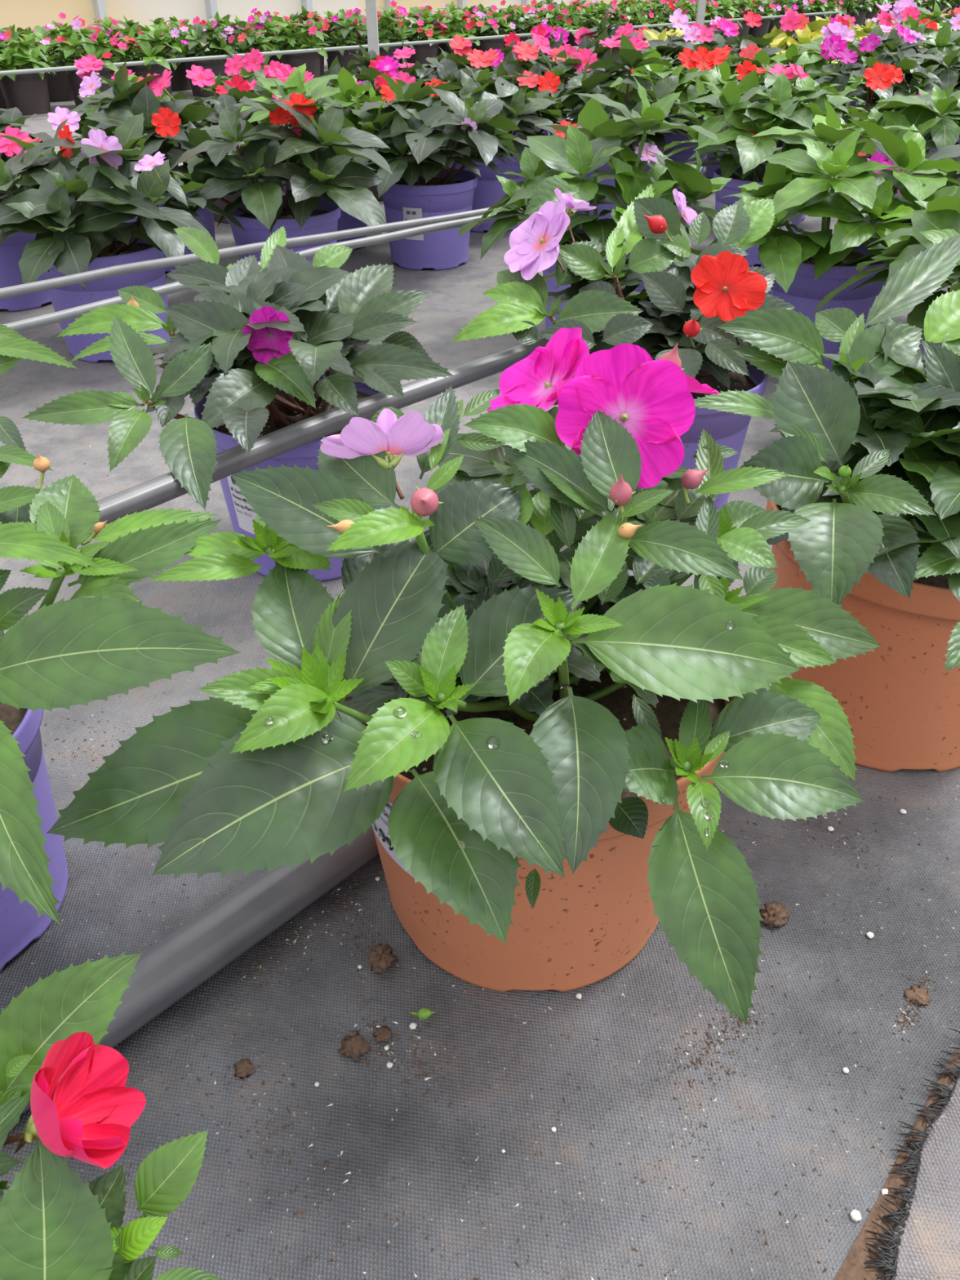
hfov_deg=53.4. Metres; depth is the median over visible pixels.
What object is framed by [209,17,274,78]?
potted impatiens
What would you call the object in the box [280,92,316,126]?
flower
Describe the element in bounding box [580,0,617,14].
potted impatiens
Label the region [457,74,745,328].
potted impatiens
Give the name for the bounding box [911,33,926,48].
flower
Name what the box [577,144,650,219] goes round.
pot
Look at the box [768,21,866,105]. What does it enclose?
potted impatiens
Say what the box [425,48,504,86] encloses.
potted impatiens
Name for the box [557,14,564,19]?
flower
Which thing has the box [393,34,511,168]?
potted impatiens
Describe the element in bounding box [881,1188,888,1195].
perlite granule
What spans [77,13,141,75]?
potted impatiens
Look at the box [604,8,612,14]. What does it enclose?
flower
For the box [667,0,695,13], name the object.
potted impatiens
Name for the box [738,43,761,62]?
flower
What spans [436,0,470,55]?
potted impatiens
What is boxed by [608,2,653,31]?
potted impatiens
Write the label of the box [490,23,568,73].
potted impatiens
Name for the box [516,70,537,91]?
flower
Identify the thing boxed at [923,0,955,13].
potted impatiens
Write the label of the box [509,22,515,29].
flower
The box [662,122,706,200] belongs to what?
pot
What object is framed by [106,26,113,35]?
flower
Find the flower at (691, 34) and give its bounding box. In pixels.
[682,26,700,43]
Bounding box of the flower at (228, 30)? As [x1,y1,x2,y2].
[224,26,234,35]
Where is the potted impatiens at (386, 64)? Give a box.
[315,54,416,201]
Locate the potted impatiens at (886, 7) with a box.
[863,2,917,25]
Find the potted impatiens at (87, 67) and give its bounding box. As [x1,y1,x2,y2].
[69,53,178,167]
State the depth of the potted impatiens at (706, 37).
2.80 m
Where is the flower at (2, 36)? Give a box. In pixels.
[0,32,7,41]
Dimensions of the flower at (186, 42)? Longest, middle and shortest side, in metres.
0.037 x 0.035 x 0.026 m
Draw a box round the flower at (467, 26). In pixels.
[464,22,471,30]
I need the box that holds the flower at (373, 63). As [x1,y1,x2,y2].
[368,54,385,69]
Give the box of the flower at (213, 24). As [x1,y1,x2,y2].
[211,21,218,29]
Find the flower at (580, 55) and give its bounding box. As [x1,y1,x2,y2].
[572,48,582,58]
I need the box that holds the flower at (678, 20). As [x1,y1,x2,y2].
[668,10,688,31]
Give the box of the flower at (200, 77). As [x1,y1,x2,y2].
[186,64,215,92]
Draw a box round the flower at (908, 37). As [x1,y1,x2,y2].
[892,23,914,48]
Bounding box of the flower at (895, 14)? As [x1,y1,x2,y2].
[888,7,902,23]
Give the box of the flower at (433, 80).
[425,77,446,100]
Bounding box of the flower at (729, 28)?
[720,20,736,36]
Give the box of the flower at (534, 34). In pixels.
[532,32,549,46]
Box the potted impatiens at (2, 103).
[0,38,21,108]
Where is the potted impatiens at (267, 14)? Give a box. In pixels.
[246,7,290,48]
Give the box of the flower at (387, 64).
[375,55,399,75]
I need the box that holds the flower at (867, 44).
[857,33,881,54]
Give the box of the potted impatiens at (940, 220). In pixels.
[811,186,959,354]
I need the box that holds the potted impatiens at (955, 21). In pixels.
[919,13,959,97]
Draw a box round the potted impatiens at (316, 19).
[284,11,327,42]
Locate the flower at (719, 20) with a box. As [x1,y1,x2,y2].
[716,17,726,31]
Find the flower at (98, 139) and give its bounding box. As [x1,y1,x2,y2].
[80,128,122,169]
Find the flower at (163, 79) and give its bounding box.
[148,68,175,101]
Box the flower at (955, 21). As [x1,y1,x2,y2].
[949,13,959,31]
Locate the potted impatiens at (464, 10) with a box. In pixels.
[434,4,471,19]
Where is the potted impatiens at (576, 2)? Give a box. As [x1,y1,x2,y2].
[567,0,595,8]
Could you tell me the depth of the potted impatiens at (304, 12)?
5.03 m
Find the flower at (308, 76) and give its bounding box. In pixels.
[304,71,314,82]
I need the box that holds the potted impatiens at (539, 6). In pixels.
[515,3,559,26]
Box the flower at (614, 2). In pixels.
[611,0,617,4]
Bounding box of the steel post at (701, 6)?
[695,0,706,25]
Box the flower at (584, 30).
[573,26,591,44]
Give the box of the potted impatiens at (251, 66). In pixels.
[203,48,319,191]
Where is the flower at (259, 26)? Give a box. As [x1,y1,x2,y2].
[255,22,263,30]
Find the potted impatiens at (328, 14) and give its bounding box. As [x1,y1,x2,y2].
[319,8,366,35]
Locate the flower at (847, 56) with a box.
[836,48,857,67]
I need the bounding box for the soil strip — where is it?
[834,1048,959,1279]
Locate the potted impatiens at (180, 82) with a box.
[133,18,206,91]
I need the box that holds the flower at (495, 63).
[488,48,504,66]
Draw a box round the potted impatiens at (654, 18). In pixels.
[635,0,682,32]
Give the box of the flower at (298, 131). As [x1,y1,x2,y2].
[291,126,302,138]
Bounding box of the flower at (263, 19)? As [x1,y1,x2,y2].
[259,14,266,22]
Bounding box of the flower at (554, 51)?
[550,44,564,58]
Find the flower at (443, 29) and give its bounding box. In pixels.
[439,27,446,35]
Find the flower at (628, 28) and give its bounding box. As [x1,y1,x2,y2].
[613,22,634,39]
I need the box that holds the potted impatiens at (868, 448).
[693,233,959,772]
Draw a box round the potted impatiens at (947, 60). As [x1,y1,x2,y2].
[859,46,959,152]
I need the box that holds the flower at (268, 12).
[263,10,270,16]
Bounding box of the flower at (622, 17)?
[620,13,626,19]
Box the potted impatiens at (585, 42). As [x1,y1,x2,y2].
[571,33,644,93]
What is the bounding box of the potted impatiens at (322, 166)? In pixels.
[136,77,392,265]
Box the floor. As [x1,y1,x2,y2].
[0,45,959,1279]
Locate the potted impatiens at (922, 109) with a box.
[826,62,959,238]
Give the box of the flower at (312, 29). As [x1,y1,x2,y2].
[307,25,317,35]
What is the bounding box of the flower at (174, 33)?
[170,27,179,37]
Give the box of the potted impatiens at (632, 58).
[516,33,701,219]
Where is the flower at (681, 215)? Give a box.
[679,213,684,235]
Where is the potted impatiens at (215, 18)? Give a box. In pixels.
[199,12,253,52]
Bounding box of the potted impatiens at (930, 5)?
[915,0,951,13]
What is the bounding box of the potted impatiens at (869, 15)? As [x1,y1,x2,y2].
[858,0,889,26]
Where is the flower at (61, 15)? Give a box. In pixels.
[57,12,66,18]
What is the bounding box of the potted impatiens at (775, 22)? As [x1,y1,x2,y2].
[760,0,798,34]
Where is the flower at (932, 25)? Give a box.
[919,18,936,29]
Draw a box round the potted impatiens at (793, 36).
[784,23,850,49]
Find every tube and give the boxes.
[0,207,502,298]
[3,208,523,333]
[684,146,782,167]
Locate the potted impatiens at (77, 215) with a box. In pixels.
[0,112,246,362]
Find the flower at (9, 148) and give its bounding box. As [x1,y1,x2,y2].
[0,125,31,158]
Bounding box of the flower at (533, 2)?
[530,0,537,5]
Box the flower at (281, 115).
[268,106,290,125]
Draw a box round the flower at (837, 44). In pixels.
[820,34,847,59]
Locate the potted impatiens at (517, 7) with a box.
[501,4,535,12]
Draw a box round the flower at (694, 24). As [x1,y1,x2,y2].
[688,22,699,28]
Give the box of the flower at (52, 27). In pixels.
[45,23,55,31]
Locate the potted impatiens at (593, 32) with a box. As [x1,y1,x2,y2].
[573,13,652,74]
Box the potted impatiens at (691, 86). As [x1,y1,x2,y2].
[604,44,741,200]
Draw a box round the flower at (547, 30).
[543,25,556,41]
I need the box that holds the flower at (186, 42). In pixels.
[181,40,188,47]
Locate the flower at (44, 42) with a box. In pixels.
[40,39,49,47]
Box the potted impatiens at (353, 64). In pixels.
[315,44,414,106]
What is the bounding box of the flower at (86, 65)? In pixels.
[73,56,103,74]
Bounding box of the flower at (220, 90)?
[215,84,235,94]
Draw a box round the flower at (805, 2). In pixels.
[802,0,808,4]
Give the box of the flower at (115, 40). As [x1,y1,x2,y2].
[109,35,119,44]
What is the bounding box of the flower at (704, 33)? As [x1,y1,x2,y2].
[693,24,714,44]
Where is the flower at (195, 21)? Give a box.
[192,16,199,24]
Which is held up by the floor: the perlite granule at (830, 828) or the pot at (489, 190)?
the perlite granule at (830, 828)
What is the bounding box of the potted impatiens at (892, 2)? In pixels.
[870,0,898,13]
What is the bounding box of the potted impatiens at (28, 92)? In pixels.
[0,29,69,115]
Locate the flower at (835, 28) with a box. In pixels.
[820,22,841,38]
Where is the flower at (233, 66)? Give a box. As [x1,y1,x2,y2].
[224,53,244,75]
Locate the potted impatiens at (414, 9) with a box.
[398,4,444,34]
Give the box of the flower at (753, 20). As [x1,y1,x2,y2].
[742,10,762,31]
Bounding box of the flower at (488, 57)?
[482,48,498,71]
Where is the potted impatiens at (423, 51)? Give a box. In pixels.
[395,10,453,64]
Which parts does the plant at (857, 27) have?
flower, flower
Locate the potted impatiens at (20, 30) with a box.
[0,23,58,66]
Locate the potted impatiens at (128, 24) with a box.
[95,15,142,51]
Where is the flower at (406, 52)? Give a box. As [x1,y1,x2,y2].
[393,46,415,67]
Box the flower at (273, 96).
[271,78,285,100]
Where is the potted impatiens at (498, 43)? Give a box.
[469,10,516,67]
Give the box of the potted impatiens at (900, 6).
[880,0,959,47]
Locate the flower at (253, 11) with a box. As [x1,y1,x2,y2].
[250,7,257,13]
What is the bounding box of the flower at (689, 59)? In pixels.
[678,47,697,69]
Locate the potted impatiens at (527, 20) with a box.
[500,0,551,41]
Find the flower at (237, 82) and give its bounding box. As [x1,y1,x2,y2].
[222,74,250,94]
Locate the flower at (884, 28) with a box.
[880,24,892,31]
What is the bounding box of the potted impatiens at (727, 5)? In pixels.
[693,0,742,31]
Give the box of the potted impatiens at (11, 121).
[0,106,80,311]
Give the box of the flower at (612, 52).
[599,37,620,58]
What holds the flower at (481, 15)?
on the potted impatiens at (498, 43)
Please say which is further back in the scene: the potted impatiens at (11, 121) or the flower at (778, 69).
the flower at (778, 69)
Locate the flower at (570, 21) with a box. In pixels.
[566,17,572,24]
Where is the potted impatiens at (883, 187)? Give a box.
[707,99,959,371]
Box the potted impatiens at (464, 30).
[423,8,484,56]
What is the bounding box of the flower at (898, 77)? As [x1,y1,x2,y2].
[887,63,903,84]
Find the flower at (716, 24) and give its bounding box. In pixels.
[712,20,720,27]
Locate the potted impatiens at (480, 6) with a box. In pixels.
[464,3,498,31]
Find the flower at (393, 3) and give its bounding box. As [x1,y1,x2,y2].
[389,0,396,7]
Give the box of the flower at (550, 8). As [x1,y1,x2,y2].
[547,4,554,11]
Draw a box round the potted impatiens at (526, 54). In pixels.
[484,40,602,180]
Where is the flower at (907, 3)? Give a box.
[903,0,917,7]
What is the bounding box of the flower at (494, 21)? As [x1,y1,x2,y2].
[491,18,497,25]
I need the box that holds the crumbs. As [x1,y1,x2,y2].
[0,443,959,1279]
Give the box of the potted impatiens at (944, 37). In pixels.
[883,8,959,91]
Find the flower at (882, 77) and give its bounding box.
[862,62,895,90]
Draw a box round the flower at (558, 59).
[552,57,564,62]
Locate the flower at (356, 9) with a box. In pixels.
[352,7,361,14]
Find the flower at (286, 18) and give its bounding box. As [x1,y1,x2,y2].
[283,15,290,22]
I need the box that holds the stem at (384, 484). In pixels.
[372,451,404,499]
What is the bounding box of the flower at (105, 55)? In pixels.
[102,52,112,61]
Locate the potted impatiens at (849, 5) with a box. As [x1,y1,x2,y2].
[827,0,858,17]
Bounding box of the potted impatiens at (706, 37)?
[632,10,737,122]
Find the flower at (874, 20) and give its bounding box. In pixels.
[865,17,879,25]
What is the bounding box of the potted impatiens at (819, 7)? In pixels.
[795,0,830,24]
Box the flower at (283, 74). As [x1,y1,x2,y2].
[267,69,288,79]
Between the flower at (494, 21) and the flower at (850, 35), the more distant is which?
the flower at (494, 21)
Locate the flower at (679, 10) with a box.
[675,8,682,13]
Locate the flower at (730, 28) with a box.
[721,19,739,39]
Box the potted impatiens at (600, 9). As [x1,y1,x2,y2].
[588,1,629,36]
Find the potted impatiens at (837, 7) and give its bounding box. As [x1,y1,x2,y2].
[805,0,843,19]
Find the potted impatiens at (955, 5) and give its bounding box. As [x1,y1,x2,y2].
[942,0,959,13]
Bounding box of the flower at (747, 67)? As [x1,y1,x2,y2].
[735,59,756,79]
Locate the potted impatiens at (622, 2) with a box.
[616,0,642,13]
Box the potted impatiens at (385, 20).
[351,5,413,76]
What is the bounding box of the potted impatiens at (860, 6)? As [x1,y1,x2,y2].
[843,0,873,30]
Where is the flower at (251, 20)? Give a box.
[247,16,255,23]
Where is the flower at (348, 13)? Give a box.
[345,8,353,17]
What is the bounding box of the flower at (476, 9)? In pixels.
[472,6,478,12]
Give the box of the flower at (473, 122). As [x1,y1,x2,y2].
[461,117,477,132]
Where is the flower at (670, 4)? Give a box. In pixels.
[667,0,674,7]
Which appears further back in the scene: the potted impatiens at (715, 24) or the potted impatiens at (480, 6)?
the potted impatiens at (480, 6)
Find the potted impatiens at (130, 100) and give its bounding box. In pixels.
[70,61,264,271]
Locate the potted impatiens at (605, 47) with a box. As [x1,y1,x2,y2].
[547,22,657,109]
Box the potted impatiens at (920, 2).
[912,0,927,12]
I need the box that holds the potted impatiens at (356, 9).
[352,5,402,26]
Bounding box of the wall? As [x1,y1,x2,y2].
[0,0,648,56]
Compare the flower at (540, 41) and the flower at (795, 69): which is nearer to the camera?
the flower at (795, 69)
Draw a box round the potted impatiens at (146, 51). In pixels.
[109,24,188,97]
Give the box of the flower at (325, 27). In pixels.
[321,22,329,31]
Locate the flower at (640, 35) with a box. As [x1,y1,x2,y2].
[633,33,644,39]
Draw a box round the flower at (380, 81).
[374,71,393,91]
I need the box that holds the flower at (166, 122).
[151,106,181,137]
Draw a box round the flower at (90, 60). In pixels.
[75,53,97,78]
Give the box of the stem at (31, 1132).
[2,1114,39,1154]
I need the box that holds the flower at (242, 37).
[237,32,246,43]
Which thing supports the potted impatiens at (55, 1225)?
on the floor
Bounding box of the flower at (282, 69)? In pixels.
[275,62,297,76]
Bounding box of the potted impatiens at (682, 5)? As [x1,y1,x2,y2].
[662,0,704,30]
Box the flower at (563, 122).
[553,120,577,138]
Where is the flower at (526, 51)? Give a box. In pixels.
[514,40,538,65]
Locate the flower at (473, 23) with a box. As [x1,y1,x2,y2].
[469,20,475,26]
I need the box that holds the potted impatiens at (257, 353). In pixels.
[22,226,454,581]
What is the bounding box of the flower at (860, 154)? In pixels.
[857,151,866,156]
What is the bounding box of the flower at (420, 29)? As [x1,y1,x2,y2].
[417,26,423,32]
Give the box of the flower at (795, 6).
[792,4,798,9]
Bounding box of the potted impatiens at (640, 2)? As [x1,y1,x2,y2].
[618,0,657,23]
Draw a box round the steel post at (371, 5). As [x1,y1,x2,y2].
[364,0,379,55]
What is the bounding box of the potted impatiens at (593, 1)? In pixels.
[586,0,618,15]
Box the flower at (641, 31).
[639,26,652,37]
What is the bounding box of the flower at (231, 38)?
[227,35,235,43]
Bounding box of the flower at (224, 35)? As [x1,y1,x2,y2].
[220,32,226,39]
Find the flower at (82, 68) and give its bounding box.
[75,63,93,74]
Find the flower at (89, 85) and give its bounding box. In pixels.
[79,71,101,97]
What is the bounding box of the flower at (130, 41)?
[126,37,135,45]
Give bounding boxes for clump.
[233,1057,254,1079]
[337,1031,369,1061]
[367,943,399,973]
[372,1026,391,1043]
[759,901,789,928]
[904,984,929,1005]
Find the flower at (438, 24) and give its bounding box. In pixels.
[432,21,440,27]
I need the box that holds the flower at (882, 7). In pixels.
[873,4,884,17]
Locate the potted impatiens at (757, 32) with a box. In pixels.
[740,0,781,38]
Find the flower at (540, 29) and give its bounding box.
[530,24,546,36]
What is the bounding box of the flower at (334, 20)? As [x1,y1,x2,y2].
[330,15,338,22]
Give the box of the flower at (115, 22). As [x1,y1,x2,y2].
[111,18,118,25]
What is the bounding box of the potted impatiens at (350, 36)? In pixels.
[315,10,365,68]
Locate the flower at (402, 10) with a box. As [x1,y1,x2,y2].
[398,6,406,13]
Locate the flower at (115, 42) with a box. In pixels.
[113,40,119,48]
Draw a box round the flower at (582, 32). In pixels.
[574,27,591,43]
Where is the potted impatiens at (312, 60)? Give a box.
[265,12,329,78]
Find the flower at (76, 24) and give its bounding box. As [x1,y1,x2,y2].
[71,17,82,30]
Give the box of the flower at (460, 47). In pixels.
[450,40,472,62]
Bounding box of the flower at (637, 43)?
[628,35,644,48]
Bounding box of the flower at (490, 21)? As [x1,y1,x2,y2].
[487,18,493,25]
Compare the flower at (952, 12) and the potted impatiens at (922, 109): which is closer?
the potted impatiens at (922, 109)
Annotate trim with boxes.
[92,0,637,44]
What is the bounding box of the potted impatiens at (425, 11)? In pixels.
[395,2,442,57]
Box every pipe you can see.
[0,10,840,75]
[19,825,379,1115]
[97,330,602,524]
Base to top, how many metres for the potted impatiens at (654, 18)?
0.297 m
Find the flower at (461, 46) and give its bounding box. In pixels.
[449,34,471,57]
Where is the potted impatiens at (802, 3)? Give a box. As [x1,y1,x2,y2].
[777,0,815,17]
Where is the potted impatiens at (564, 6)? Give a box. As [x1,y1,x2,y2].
[558,2,586,44]
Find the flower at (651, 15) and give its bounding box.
[648,12,653,17]
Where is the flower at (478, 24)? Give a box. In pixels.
[475,21,484,27]
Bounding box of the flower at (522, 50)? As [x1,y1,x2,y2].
[511,40,529,61]
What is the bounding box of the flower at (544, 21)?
[541,17,548,23]
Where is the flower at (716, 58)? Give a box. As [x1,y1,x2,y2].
[706,49,728,72]
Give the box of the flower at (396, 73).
[391,68,398,76]
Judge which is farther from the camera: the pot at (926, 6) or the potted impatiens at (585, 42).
the pot at (926, 6)
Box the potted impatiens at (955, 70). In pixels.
[942,69,959,142]
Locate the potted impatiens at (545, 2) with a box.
[535,0,564,13]
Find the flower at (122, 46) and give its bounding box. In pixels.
[117,41,127,50]
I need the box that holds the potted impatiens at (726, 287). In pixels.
[449,176,795,510]
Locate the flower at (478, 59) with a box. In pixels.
[466,48,490,71]
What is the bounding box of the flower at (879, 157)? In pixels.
[866,151,887,173]
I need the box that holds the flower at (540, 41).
[533,35,551,51]
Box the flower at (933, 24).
[925,18,938,31]
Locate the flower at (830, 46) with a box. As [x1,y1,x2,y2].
[821,36,840,59]
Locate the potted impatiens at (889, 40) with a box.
[835,24,937,119]
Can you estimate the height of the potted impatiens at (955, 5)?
0.290 m
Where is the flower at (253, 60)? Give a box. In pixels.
[243,48,264,71]
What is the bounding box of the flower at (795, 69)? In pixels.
[789,62,809,84]
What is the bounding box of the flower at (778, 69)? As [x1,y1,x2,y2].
[768,63,794,79]
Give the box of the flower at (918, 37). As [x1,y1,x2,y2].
[904,30,922,43]
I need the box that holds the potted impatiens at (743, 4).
[724,0,761,39]
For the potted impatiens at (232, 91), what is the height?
0.318 m
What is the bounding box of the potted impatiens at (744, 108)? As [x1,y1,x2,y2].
[649,69,871,266]
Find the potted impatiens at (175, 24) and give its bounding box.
[149,16,208,50]
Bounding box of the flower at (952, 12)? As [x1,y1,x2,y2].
[947,7,959,16]
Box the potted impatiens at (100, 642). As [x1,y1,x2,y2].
[0,324,241,972]
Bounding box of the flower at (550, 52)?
[542,48,554,58]
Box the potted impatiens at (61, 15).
[42,12,100,53]
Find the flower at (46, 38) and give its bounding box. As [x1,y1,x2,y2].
[41,37,51,46]
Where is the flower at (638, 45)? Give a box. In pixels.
[633,40,648,52]
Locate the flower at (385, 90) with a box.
[379,81,398,102]
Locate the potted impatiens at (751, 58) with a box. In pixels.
[706,43,804,178]
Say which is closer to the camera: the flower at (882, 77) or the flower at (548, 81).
the flower at (882, 77)
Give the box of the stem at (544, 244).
[538,238,564,272]
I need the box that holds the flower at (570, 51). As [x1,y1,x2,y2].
[559,43,577,57]
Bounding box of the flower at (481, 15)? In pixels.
[478,12,485,18]
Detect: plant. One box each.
[643,26,697,70]
[762,8,858,69]
[794,13,867,83]
[834,13,879,37]
[858,6,924,48]
[930,6,959,16]
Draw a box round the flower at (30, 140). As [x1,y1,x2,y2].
[12,137,40,142]
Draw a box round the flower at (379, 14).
[377,10,381,18]
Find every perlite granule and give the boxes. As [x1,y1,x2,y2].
[386,1062,393,1067]
[408,1022,417,1029]
[575,993,582,999]
[827,826,834,831]
[842,1066,848,1073]
[849,1209,862,1222]
[866,931,874,938]
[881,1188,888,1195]
[899,808,906,813]
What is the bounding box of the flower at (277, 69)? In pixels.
[262,60,288,78]
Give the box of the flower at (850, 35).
[844,28,855,41]
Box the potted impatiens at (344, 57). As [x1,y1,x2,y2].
[314,8,368,73]
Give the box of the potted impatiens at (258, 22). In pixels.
[234,14,296,64]
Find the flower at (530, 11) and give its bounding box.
[527,9,534,16]
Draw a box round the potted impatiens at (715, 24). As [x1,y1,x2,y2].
[671,16,739,72]
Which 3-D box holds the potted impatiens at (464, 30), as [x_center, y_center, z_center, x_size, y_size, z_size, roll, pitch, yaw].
[-0.147,-3.375,5.366,0.364,0.296,0.331,0,35,0]
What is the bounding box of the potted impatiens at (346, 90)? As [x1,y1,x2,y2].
[231,62,412,250]
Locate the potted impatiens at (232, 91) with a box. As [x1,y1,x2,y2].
[160,64,288,223]
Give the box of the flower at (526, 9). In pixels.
[522,4,530,13]
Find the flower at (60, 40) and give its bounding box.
[56,36,66,44]
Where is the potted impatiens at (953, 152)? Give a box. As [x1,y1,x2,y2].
[871,143,959,283]
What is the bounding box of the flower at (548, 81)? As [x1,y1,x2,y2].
[536,71,560,93]
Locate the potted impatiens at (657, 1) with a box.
[652,0,676,22]
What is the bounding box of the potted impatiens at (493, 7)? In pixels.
[467,4,511,53]
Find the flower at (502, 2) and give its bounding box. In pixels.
[500,0,506,5]
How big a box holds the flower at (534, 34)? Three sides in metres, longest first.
0.066 x 0.063 x 0.046 m
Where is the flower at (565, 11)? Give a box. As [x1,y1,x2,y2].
[562,8,568,14]
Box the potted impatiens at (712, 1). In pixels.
[691,0,724,13]
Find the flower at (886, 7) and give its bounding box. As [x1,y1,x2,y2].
[881,2,892,11]
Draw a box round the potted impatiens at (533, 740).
[46,327,881,1025]
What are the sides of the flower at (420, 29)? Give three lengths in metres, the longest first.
0.033 x 0.030 x 0.029 m
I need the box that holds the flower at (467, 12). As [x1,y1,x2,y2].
[463,10,470,15]
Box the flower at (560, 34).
[552,26,568,43]
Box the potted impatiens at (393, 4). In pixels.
[365,0,414,70]
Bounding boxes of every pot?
[0,67,51,115]
[0,87,7,108]
[0,231,51,311]
[0,708,68,972]
[41,236,171,362]
[46,58,74,102]
[63,64,112,108]
[110,55,123,75]
[124,186,215,271]
[125,59,172,97]
[155,54,191,91]
[162,153,173,167]
[183,55,227,97]
[194,370,400,581]
[199,146,241,223]
[225,195,340,265]
[248,46,284,64]
[280,123,292,191]
[281,52,320,78]
[281,158,368,250]
[287,45,324,76]
[325,45,362,73]
[336,693,745,992]
[364,43,401,76]
[368,148,399,201]
[382,168,477,270]
[384,37,403,70]
[404,40,439,64]
[438,37,471,56]
[445,144,529,232]
[472,35,504,67]
[507,119,571,180]
[508,33,533,41]
[542,228,644,328]
[547,34,564,45]
[566,33,578,46]
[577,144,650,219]
[648,26,669,32]
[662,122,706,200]
[680,360,768,510]
[706,144,731,178]
[713,164,801,266]
[735,20,749,39]
[748,17,771,38]
[758,233,888,371]
[764,139,805,222]
[765,500,959,772]
[767,17,781,34]
[802,13,822,24]
[848,9,867,30]
[848,101,855,107]
[862,8,879,26]
[919,339,942,354]
[920,4,942,13]
[924,130,937,152]
[940,4,948,13]
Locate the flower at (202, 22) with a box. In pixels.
[199,19,208,25]
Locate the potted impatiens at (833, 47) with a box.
[806,23,948,156]
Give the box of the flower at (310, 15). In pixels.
[306,12,314,18]
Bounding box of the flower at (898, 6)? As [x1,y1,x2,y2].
[893,0,902,13]
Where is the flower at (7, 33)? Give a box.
[4,29,13,39]
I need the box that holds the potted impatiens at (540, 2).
[519,0,549,7]
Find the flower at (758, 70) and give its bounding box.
[747,66,766,76]
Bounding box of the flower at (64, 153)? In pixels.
[57,123,75,158]
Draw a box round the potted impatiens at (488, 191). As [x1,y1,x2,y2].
[425,61,564,232]
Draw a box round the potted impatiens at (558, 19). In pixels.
[522,4,575,45]
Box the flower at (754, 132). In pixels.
[742,128,767,136]
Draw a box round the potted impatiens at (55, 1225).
[0,951,221,1279]
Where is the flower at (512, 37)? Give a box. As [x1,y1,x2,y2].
[503,31,519,45]
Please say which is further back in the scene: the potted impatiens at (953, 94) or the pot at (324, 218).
the potted impatiens at (953, 94)
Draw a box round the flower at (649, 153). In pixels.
[635,142,659,165]
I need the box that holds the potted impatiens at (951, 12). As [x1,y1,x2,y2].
[938,7,959,27]
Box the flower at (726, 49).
[711,44,731,64]
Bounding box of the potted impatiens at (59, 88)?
[13,21,83,102]
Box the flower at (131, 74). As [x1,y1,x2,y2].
[111,69,134,79]
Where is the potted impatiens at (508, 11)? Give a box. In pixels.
[494,0,528,47]
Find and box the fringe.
[862,1027,959,1279]
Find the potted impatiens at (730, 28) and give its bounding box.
[720,10,787,81]
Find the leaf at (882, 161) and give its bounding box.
[877,158,911,194]
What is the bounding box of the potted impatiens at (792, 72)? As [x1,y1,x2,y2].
[695,57,859,222]
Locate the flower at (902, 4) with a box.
[897,0,907,10]
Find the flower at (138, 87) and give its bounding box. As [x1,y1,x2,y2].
[135,73,151,93]
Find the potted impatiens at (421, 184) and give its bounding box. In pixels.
[348,72,528,270]
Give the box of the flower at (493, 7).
[490,4,496,11]
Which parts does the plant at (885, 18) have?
flower, flower, flower, flower, flower, flower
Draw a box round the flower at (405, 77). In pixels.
[391,71,416,83]
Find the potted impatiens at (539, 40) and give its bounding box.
[493,32,577,115]
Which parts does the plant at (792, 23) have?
flower, flower, flower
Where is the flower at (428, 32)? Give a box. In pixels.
[425,28,433,36]
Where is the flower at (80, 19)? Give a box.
[78,17,85,26]
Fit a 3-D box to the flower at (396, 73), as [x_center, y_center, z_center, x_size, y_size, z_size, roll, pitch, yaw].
[-0.254,-1.581,2.643,0.052,0.054,0.059,12,37,16]
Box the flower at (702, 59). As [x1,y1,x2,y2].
[691,45,715,71]
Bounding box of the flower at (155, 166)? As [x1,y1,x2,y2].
[133,151,165,183]
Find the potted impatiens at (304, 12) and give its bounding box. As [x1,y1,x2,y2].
[272,5,334,76]
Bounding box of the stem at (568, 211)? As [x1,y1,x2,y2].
[564,208,575,243]
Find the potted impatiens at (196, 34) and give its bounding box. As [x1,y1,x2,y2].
[170,16,239,97]
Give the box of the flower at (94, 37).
[90,31,97,41]
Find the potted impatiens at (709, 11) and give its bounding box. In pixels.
[684,0,719,27]
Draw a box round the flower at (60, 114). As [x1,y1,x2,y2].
[47,106,80,131]
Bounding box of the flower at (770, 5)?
[768,3,774,8]
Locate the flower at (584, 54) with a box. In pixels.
[573,48,597,71]
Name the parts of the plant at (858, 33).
flower, flower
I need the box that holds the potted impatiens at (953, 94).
[930,89,959,129]
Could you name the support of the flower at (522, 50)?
on the potted impatiens at (526, 54)
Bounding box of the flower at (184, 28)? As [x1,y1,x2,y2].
[179,26,188,32]
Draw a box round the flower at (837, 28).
[826,21,848,39]
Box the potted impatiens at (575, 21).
[564,4,609,46]
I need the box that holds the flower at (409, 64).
[398,62,414,68]
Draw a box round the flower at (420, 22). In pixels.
[416,19,424,26]
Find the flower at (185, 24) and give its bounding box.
[178,22,187,28]
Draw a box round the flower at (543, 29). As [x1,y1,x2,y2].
[534,23,553,38]
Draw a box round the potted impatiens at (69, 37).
[41,17,128,108]
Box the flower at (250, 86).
[246,79,257,91]
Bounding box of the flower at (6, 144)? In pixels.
[0,135,12,152]

